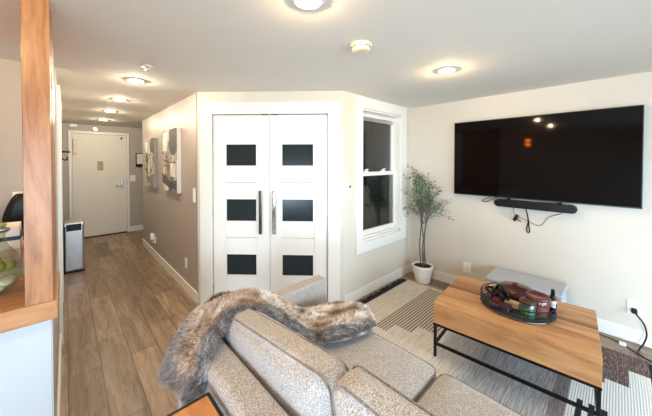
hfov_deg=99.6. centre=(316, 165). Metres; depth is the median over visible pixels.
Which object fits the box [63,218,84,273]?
trash can
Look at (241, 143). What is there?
door
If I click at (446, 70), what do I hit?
recessed light
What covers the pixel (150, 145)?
canvas painting
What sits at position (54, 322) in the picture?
wall
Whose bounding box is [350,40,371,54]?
smoke detector
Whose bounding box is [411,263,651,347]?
baseboard
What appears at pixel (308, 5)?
recessed light
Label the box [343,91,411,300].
wall
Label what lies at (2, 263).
ball
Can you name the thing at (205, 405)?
side table
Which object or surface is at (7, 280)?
shell
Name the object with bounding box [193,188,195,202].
light switch
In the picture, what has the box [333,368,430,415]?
cushion
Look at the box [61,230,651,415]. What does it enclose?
floor
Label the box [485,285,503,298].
game controller
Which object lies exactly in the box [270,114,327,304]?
door
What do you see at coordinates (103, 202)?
door
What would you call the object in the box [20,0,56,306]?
wooden post
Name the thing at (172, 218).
wall
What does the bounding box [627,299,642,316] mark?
power outlet
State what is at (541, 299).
jar
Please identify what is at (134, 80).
recessed light
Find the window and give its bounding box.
[355,96,406,254]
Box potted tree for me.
[403,165,452,283]
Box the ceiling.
[0,0,651,127]
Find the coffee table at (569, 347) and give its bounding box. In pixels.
[433,276,602,415]
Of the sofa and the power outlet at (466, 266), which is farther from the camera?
the power outlet at (466, 266)
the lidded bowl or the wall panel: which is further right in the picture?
the lidded bowl
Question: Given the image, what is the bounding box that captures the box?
[504,298,519,309]
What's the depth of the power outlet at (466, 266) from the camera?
3.17 m
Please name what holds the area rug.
on the floor
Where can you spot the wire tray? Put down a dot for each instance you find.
(515, 314)
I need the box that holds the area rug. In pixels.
[358,278,651,415]
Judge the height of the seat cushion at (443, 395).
0.201 m
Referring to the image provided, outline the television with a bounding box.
[454,105,643,208]
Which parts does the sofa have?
frame, arm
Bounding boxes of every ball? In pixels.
[0,260,5,272]
[4,259,15,270]
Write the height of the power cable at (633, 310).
0.286 m
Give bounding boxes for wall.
[0,59,57,252]
[0,320,51,415]
[51,253,58,415]
[61,123,142,225]
[142,93,197,292]
[197,91,342,303]
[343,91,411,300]
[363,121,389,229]
[411,71,651,333]
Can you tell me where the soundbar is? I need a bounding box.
[494,198,577,213]
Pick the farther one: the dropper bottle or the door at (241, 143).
the door at (241, 143)
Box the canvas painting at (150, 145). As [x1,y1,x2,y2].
[144,138,157,187]
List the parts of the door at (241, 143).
glass pane, glass pane, glass pane, pull handle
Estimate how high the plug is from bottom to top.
0.130 m
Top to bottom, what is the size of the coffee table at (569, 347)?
0.410 m
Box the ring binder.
[0,229,23,241]
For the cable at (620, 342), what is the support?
on the floor
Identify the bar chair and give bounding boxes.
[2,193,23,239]
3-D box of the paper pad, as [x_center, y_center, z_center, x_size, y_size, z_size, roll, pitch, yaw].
[-1.838,0.441,1.541,0.261,0.050,0.222,-1,1,-42]
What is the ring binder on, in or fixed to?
on the paper pad
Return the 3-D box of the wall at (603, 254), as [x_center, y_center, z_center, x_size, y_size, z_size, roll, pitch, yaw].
[2.677,0.348,2.226,0.120,2.184,4.667,-1,1,-42]
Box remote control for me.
[348,185,350,199]
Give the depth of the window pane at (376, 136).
4.22 m
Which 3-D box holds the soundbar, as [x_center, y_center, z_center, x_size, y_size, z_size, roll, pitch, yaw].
[2.101,0.378,2.679,0.108,0.090,0.635,-1,1,-42]
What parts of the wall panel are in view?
panel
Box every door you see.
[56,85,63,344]
[68,130,129,237]
[212,114,269,294]
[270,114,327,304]
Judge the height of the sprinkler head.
0.033 m
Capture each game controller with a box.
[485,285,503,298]
[495,284,509,300]
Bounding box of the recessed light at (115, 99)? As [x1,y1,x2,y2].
[112,98,127,100]
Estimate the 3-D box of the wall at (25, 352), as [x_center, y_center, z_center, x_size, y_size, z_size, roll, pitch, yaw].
[-1.926,1.074,0.824,1.644,0.777,0.370,-1,1,-42]
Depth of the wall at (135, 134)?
5.77 m
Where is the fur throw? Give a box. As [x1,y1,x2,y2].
[155,287,377,406]
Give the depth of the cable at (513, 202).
2.71 m
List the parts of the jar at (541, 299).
lid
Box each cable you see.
[513,202,561,225]
[525,202,529,232]
[599,334,643,357]
[631,308,651,362]
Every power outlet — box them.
[463,261,470,272]
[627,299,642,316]
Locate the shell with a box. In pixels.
[0,275,16,286]
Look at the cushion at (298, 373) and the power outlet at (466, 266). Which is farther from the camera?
the power outlet at (466, 266)
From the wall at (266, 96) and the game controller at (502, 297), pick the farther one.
the wall at (266, 96)
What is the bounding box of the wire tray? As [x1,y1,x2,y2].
[480,282,556,324]
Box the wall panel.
[136,153,142,166]
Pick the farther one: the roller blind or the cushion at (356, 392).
the roller blind
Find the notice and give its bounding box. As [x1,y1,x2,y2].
[97,161,102,169]
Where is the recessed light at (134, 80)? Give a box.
[126,78,145,82]
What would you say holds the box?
on the wire tray
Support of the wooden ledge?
on the wall at (25, 352)
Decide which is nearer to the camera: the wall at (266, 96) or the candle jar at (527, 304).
the candle jar at (527, 304)
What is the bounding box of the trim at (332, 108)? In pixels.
[199,101,339,304]
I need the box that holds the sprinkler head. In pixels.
[141,64,152,70]
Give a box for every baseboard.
[56,333,61,415]
[130,225,142,231]
[142,239,197,303]
[344,263,410,301]
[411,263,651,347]
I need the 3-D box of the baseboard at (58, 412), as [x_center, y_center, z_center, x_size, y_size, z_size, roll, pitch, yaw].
[-1.623,1.392,1.736,0.014,0.112,1.240,-1,1,-42]
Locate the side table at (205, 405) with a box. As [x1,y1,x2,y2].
[167,392,223,415]
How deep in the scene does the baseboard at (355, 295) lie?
3.17 m
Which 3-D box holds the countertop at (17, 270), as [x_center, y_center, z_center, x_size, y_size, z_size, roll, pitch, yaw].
[-2.345,1.000,1.104,1.645,0.915,0.270,-1,1,-42]
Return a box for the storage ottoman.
[486,267,567,302]
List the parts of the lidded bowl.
lid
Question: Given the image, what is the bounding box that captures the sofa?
[178,275,522,415]
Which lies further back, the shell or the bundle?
the bundle
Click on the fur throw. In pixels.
(185, 368)
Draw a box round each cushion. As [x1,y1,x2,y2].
[222,309,347,415]
[315,331,435,401]
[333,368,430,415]
[418,374,520,415]
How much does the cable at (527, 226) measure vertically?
0.327 m
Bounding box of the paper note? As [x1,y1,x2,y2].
[97,171,103,175]
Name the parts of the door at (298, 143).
pull handle, glass pane, glass pane, glass pane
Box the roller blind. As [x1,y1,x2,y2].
[363,117,392,124]
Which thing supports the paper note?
attached to the door at (103, 202)
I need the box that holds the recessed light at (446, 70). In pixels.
[436,67,456,73]
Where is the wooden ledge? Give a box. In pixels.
[0,270,59,333]
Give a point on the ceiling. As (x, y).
(495, 47)
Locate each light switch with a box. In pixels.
[130,175,135,180]
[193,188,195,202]
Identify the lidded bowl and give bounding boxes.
[498,281,532,303]
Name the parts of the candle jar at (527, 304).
lid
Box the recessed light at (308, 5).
[292,0,324,10]
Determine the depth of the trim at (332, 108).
2.77 m
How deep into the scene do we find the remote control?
2.82 m
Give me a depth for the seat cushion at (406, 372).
1.40 m
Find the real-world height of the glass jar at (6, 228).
0.292 m
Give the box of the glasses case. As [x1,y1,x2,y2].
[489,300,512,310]
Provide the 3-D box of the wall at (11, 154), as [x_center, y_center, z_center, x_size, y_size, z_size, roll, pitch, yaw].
[-2.954,0.363,1.276,2.550,2.184,0.100,-1,1,-42]
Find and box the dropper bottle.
[549,289,555,313]
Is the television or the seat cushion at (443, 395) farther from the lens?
the television
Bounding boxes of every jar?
[0,227,22,293]
[519,297,536,318]
[525,291,550,317]
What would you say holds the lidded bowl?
on the wire tray
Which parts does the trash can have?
panel, lid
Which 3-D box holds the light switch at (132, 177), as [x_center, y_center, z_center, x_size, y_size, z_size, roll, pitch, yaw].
[-3.877,0.265,5.800,0.100,0.130,0.011,-1,1,-42]
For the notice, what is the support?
attached to the door at (103, 202)
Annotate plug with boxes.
[150,233,155,242]
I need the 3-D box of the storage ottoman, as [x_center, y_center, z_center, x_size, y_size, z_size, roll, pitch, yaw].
[1.967,1.254,2.602,0.357,0.362,0.570,-1,1,-42]
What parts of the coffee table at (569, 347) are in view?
leg, rail, rail, frame, leg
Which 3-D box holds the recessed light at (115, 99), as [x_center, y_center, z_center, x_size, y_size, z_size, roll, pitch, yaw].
[-2.263,-0.755,3.163,0.148,0.006,0.148,-1,1,-42]
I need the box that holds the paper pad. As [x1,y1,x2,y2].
[0,236,22,250]
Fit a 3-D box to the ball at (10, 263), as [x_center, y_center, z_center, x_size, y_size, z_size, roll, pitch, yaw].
[-1.494,0.481,1.332,0.056,0.056,0.056,-1,1,-42]
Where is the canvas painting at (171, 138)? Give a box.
[162,127,180,193]
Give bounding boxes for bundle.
[0,221,20,237]
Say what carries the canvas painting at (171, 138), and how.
attached to the wall at (172, 218)
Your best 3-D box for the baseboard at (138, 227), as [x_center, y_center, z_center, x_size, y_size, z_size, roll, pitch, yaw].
[-3.436,1.322,6.219,1.315,0.112,0.014,-1,1,-42]
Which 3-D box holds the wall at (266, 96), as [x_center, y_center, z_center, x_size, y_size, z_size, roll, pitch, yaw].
[-0.478,0.338,2.866,1.494,2.184,0.120,0,1,2]
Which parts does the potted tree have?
pot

